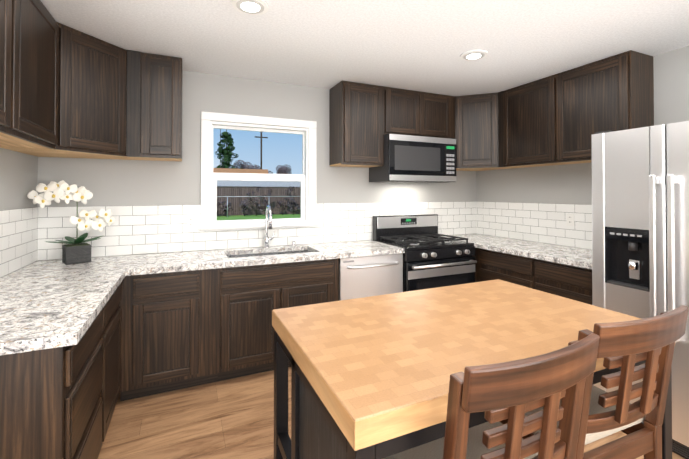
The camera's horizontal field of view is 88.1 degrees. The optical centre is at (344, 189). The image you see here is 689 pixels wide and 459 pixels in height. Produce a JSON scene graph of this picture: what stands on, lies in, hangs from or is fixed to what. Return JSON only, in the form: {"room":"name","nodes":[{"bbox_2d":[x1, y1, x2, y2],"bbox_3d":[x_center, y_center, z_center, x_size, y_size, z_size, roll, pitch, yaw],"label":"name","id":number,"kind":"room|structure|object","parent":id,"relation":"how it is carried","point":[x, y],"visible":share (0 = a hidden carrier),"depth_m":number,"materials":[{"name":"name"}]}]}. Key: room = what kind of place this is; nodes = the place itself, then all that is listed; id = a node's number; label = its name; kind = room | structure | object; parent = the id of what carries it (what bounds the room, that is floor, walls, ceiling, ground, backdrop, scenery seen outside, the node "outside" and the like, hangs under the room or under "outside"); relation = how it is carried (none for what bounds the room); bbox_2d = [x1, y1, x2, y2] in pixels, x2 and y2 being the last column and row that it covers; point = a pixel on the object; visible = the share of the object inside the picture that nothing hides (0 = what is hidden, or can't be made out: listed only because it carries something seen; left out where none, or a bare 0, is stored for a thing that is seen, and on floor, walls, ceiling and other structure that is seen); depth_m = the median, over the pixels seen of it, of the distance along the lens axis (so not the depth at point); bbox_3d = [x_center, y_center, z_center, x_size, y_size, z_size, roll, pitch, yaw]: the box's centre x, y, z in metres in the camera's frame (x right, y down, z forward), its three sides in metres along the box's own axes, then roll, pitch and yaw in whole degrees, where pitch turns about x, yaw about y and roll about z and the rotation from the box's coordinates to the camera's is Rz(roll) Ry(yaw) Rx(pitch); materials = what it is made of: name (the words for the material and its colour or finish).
{"room":"kitchen","nodes":[
{"label":"kitchen","id":0,"kind":"room"},
{"bbox_2d":[0,148,39,260],"bbox_3d":[-1.209,0.182,0.084,0.120,2.480,5.840,0,-1,-24],"label":"wall","id":1,"kind":"structure","parent":0,"point":[19,172],"depth_m":2.35,"materials":[{"name":"grey paint"}]},
{"bbox_2d":[0,0,23,135],"bbox_3d":[-1.495,-0.657,1.247,0.296,0.772,0.794,0,-1,-24],"label":"upper cabinet","id":2,"kind":"object","parent":1,"relation":"attached to","point":[11,11],"depth_m":1.61,"materials":[{"name":"brown wood"}]},
{"bbox_2d":[0,207,39,277],"bbox_3d":[-1.924,0.322,1.838,0.008,0.400,1.768,0,-1,-24],"label":"backsplash","id":3,"kind":"structure","parent":1,"relation":"attached to","point":[26,234],"depth_m":2.34,"materials":[{"name":"tile"}]},
{"bbox_2d":[0,0,58,147],"bbox_3d":[-1.746,-0.652,1.807,0.296,0.772,0.722,0,-1,-24],"label":"upper cabinet","id":4,"kind":"object","parent":1,"relation":"attached to","point":[29,73],"depth_m":1.92,"materials":[{"name":"brown wood"}]},
{"bbox_2d":[0,22,131,159],"bbox_3d":[-1.885,-0.639,2.498,0.611,0.786,0.651,0,-1,-24],"label":"upper cabinet","id":5,"kind":"object","parent":1,"relation":"attached to","point":[92,96],"visible":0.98,"depth_m":2.38,"materials":[{"name":"brown wood"}]},
{"bbox_2d":[40,70,475,259],"bbox_3d":[-0.352,0.215,3.601,4.260,2.480,0.120,0,-1,-24],"label":"wall","id":6,"kind":"structure","parent":0,"point":[112,182],"depth_m":3.19,"materials":[{"name":"grey paint"}]},
{"bbox_2d":[126,50,182,161],"bbox_3d":[-1.500,-0.635,2.841,0.372,0.786,0.337,0,-1,-24],"label":"upper cabinet","id":7,"kind":"object","parent":6,"relation":"attached to","point":[154,110],"visible":1,"depth_m":2.69,"materials":[{"name":"brown wood"}]},
{"bbox_2d":[40,201,475,259],"bbox_3d":[-0.329,0.338,3.540,4.312,0.400,0.008,0,-1,-24],"label":"backsplash","id":8,"kind":"structure","parent":6,"relation":"attached to","point":[144,229],"depth_m":3.11,"materials":[{"name":"tile"}]},
{"bbox_2d":[198,111,318,230],"bbox_3d":[-0.787,-0.157,3.377,1.114,1.051,0.151,0,-1,-24],"label":"window unit","id":9,"kind":"structure","parent":6,"relation":"in","point":[306,178],"depth_m":3.34,"materials":[{"name":"white"}]},
{"bbox_2d":[329,81,392,167],"bbox_3d":[0.154,-0.636,3.583,0.523,0.772,0.336,0,-1,-24],"label":"upper cabinet","id":10,"kind":"object","parent":6,"relation":"attached to","point":[364,119],"depth_m":3.43,"materials":[{"name":"brown wood"}]},
{"bbox_2d":[393,88,452,137],"bbox_3d":[0.712,-0.788,3.834,0.845,0.462,0.336,0,-1,-24],"label":"upper cabinet","id":11,"kind":"object","parent":6,"relation":"attached to","point":[417,113],"depth_m":3.69,"materials":[{"name":"brown wood"}]},
{"bbox_2d":[369,133,455,182],"bbox_3d":[0.724,-0.307,3.785,0.826,0.463,0.418,0,-1,-24],"label":"over-the-range microwave","id":12,"kind":"object","parent":11,"relation":"attached to","point":[415,159],"visible":0.98,"depth_m":3.58,"materials":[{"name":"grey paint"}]},
{"bbox_2d":[40,0,688,95],"bbox_3d":[0.814,-1.100,1.002,4.554,0.100,5.840,0,-1,-24],"label":"ceiling","id":13,"kind":"structure","parent":0,"point":[419,45],"depth_m":2.40,"materials":[{"name":"white paint"}]},
{"bbox_2d":[232,0,268,14],"bbox_3d":[-0.529,-1.032,2.003,0.200,0.015,0.200,0,-1,-24],"label":"recessed light","id":14,"kind":"object","parent":13,"relation":"in","point":[254,7],"visible":0.98,"depth_m":2.00,"materials":[{"name":"white"}]},
{"bbox_2d":[460,49,487,60],"bbox_3d":[0.991,-1.025,2.726,0.200,0.015,0.200,0,-1,-24],"label":"recessed light","id":15,"kind":"object","parent":13,"relation":"in","point":[473,55],"visible":1,"depth_m":2.70,"materials":[{"name":"white"}]},
{"bbox_2d":[98,367,684,458],"bbox_3d":[0.814,1.480,0.978,4.554,0.100,5.840,0,-1,-24],"label":"floor","id":16,"kind":"structure","parent":0,"point":[233,418],"depth_m":2.18,"materials":[{"name":"brown wood"}]},
{"bbox_2d":[0,283,120,458],"bbox_3d":[-1.639,1.002,1.970,0.617,0.873,1.788,0,-1,-24],"label":"base cabinet","id":17,"kind":"object","parent":16,"relation":"on","point":[58,403],"visible":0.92,"depth_m":1.30,"materials":[{"name":"brown wood"}]},
{"bbox_2d":[0,268,127,355],"bbox_3d":[-1.494,0.541,1.667,0.653,0.040,1.140,0,-1,-24],"label":"countertop","id":18,"kind":"structure","parent":17,"relation":"on","point":[49,304],"depth_m":1.60,"materials":[{"name":"stone"}]},
{"bbox_2d":[5,240,404,275],"bbox_3d":[-0.871,0.647,2.933,2.826,0.227,0.663,0,-1,-24],"label":"countertop","id":19,"kind":"structure","parent":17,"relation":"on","point":[138,264],"depth_m":2.79,"materials":[{"name":"stone"}]},
{"bbox_2d":[27,180,114,264],"bbox_3d":[-1.959,0.232,2.571,0.490,0.595,0.243,0,-1,-24],"label":"orchid","id":20,"kind":"object","parent":19,"relation":"on","point":[77,250],"visible":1,"depth_m":2.56,"materials":[{"name":"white plant"}]},
{"bbox_2d":[264,205,274,247],"bbox_3d":[-0.670,0.339,3.242,0.103,0.392,0.197,0,-1,-24],"label":"faucet","id":21,"kind":"object","parent":19,"relation":"on","point":[268,223],"visible":1,"depth_m":3.28,"materials":[{"name":"silver metal"}]},
{"bbox_2d":[119,267,230,400],"bbox_3d":[-1.295,1.009,2.764,0.697,0.872,0.616,0,-1,-24],"label":"base cabinet","id":22,"kind":"object","parent":16,"relation":"on","point":[184,329],"depth_m":2.49,"materials":[{"name":"brown wood"}]},
{"bbox_2d":[231,271,338,378],"bbox_3d":[-0.622,1.129,3.064,0.914,0.638,0.616,0,-1,-24],"label":"base cabinet","id":23,"kind":"object","parent":16,"relation":"on","point":[254,298],"depth_m":2.73,"materials":[{"name":"brown wood"}]},
{"bbox_2d":[339,253,402,300],"bbox_3d":[0.136,1.016,3.365,0.630,0.872,0.676,0,-1,-24],"label":"dishwasher","id":24,"kind":"object","parent":16,"relation":"on","point":[367,276],"visible":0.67,"depth_m":3.10,"materials":[{"name":"grey paint"}]},
{"bbox_2d":[373,214,476,291],"bbox_3d":[0.812,0.867,3.632,0.808,1.174,0.705,0,-1,-24],"label":"range","id":25,"kind":"object","parent":16,"relation":"on","point":[432,258],"visible":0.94,"depth_m":3.44,"materials":[{"name":"black metal"}]},
{"bbox_2d":[273,327,674,458],"bbox_3d":[0.449,1.002,1.394,1.283,0.860,0.788,0,-1,-24],"label":"kitchen island","id":26,"kind":"object","parent":16,"relation":"on","point":[315,432],"depth_m":1.12,"materials":[{"name":"black wood"}]},
{"bbox_2d":[272,279,639,446],"bbox_3d":[0.450,0.559,1.398,1.296,0.108,0.800,0,-1,-24],"label":"island countertop","id":27,"kind":"structure","parent":26,"relation":"on","point":[383,365],"depth_m":1.19,"materials":[{"name":"beige wood"}]},
{"bbox_2d":[383,333,598,458],"bbox_3d":[0.359,0.899,1.008,0.440,1.061,0.496,0,-1,-24],"label":"stool","id":28,"kind":"object","parent":16,"relation":"on","point":[513,392],"visible":0.96,"depth_m":0.80,"materials":[{"name":"brown wood"}]},
{"bbox_2d":[473,248,591,304],"bbox_3d":[1.719,1.015,3.406,0.655,0.873,1.911,0,-1,-24],"label":"base cabinet","id":29,"kind":"object","parent":16,"relation":"on","point":[567,281],"visible":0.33,"depth_m":2.97,"materials":[{"name":"brown wood"}]},
{"bbox_2d":[441,234,591,268],"bbox_3d":[1.724,0.558,3.413,0.666,0.040,1.911,0,-1,-24],"label":"countertop","id":30,"kind":"structure","parent":29,"relation":"on","point":[574,256],"depth_m":3.18,"materials":[{"name":"stone"}]},
{"bbox_2d":[499,305,688,458],"bbox_3d":[0.810,0.901,1.251,0.448,1.061,0.500,0,-1,-24],"label":"stool","id":31,"kind":"object","parent":16,"relation":"on","point":[625,346],"visible":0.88,"depth_m":1.07,"materials":[{"name":"brown wood"}]},
{"bbox_2d":[591,121,688,458],"bbox_3d":[2.163,0.533,2.061,0.953,1.809,0.908,0,-1,-24],"label":"refrigerator","id":32,"kind":"object","parent":16,"relation":"on","point":[640,222],"visible":0.65,"depth_m":2.04,"materials":[{"name":"grey metal"}]},
{"bbox_2d":[476,46,688,245],"bbox_3d":[2.838,0.199,1.896,0.120,2.480,5.840,0,-1,-24],"label":"wall","id":33,"kind":"structure","parent":0,"point":[567,183],"depth_m":3.34,"materials":[{"name":"grey paint"}]},
{"bbox_2d":[455,93,511,170],"bbox_3d":[1.487,-0.625,4.020,0.611,0.786,0.631,0,-1,-24],"label":"upper cabinet","id":34,"kind":"object","parent":33,"relation":"attached to","point":[476,129],"visible":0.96,"depth_m":3.80,"materials":[{"name":"brown wood"}]},
{"bbox_2d":[476,201,591,249],"bbox_3d":[2.029,0.338,3.542,0.008,0.400,1.890,0,-1,-24],"label":"backsplash","id":35,"kind":"structure","parent":33,"relation":"attached to","point":[535,222],"depth_m":3.65,"materials":[{"name":"tile"}]},
{"bbox_2d":[567,213,573,225],"bbox_3d":[2.114,0.282,3.331,0.008,0.116,0.072,0,-1,-24],"label":"electrical outlet","id":36,"kind":"object","parent":35,"relation":"attached to","point":[570,219],"visible":1,"depth_m":3.33,"materials":[{"name":"white plastic"}]},
{"bbox_2d":[498,50,653,167],"bbox_3d":[1.997,-0.632,3.239,0.317,0.786,1.213,0,-1,-24],"label":"upper cabinet","id":37,"kind":"object","parent":33,"relation":"attached to","point":[561,118],"visible":0.92,"depth_m":3.01,"materials":[{"name":"brown wood"}]},
{"label":"outside","id":38,"kind":"structure","parent":0,"visible":0},
{"bbox_2d":[217,214,299,219],"bbox_3d":[-21.817,2.485,70.676,140.000,0.100,139.870,0,-1,-24],"label":"lawn","id":39,"kind":"structure","parent":38,"point":[246,217],"depth_m":25.61,"materials":[{"name":"green plant"}]},
{"bbox_2d":[213,168,299,187],"bbox_3d":[-13.074,-0.266,41.399,41.000,4.850,25.500,0,-1,-24],"label":"house","id":40,"kind":"structure","parent":39,"relation":"on","point":[262,184],"depth_m":30.74,"materials":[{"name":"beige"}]},
{"bbox_2d":[215,129,299,215],"bbox_3d":[-11.877,-4.886,48.923,17.089,14.368,44.372,0,-1,-24],"label":"trees","id":41,"kind":"object","parent":39,"relation":"on","point":[225,153],"depth_m":59.46,"materials":[{"name":"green plant"}]},
{"bbox_2d":[217,187,299,216],"bbox_3d":[1.329,0.929,31.250,90.000,2.270,2.280,0,-1,-24],"label":"fence","id":42,"kind":"object","parent":39,"relation":"on","point":[232,195],"depth_m":28.49,"materials":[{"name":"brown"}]}
]}

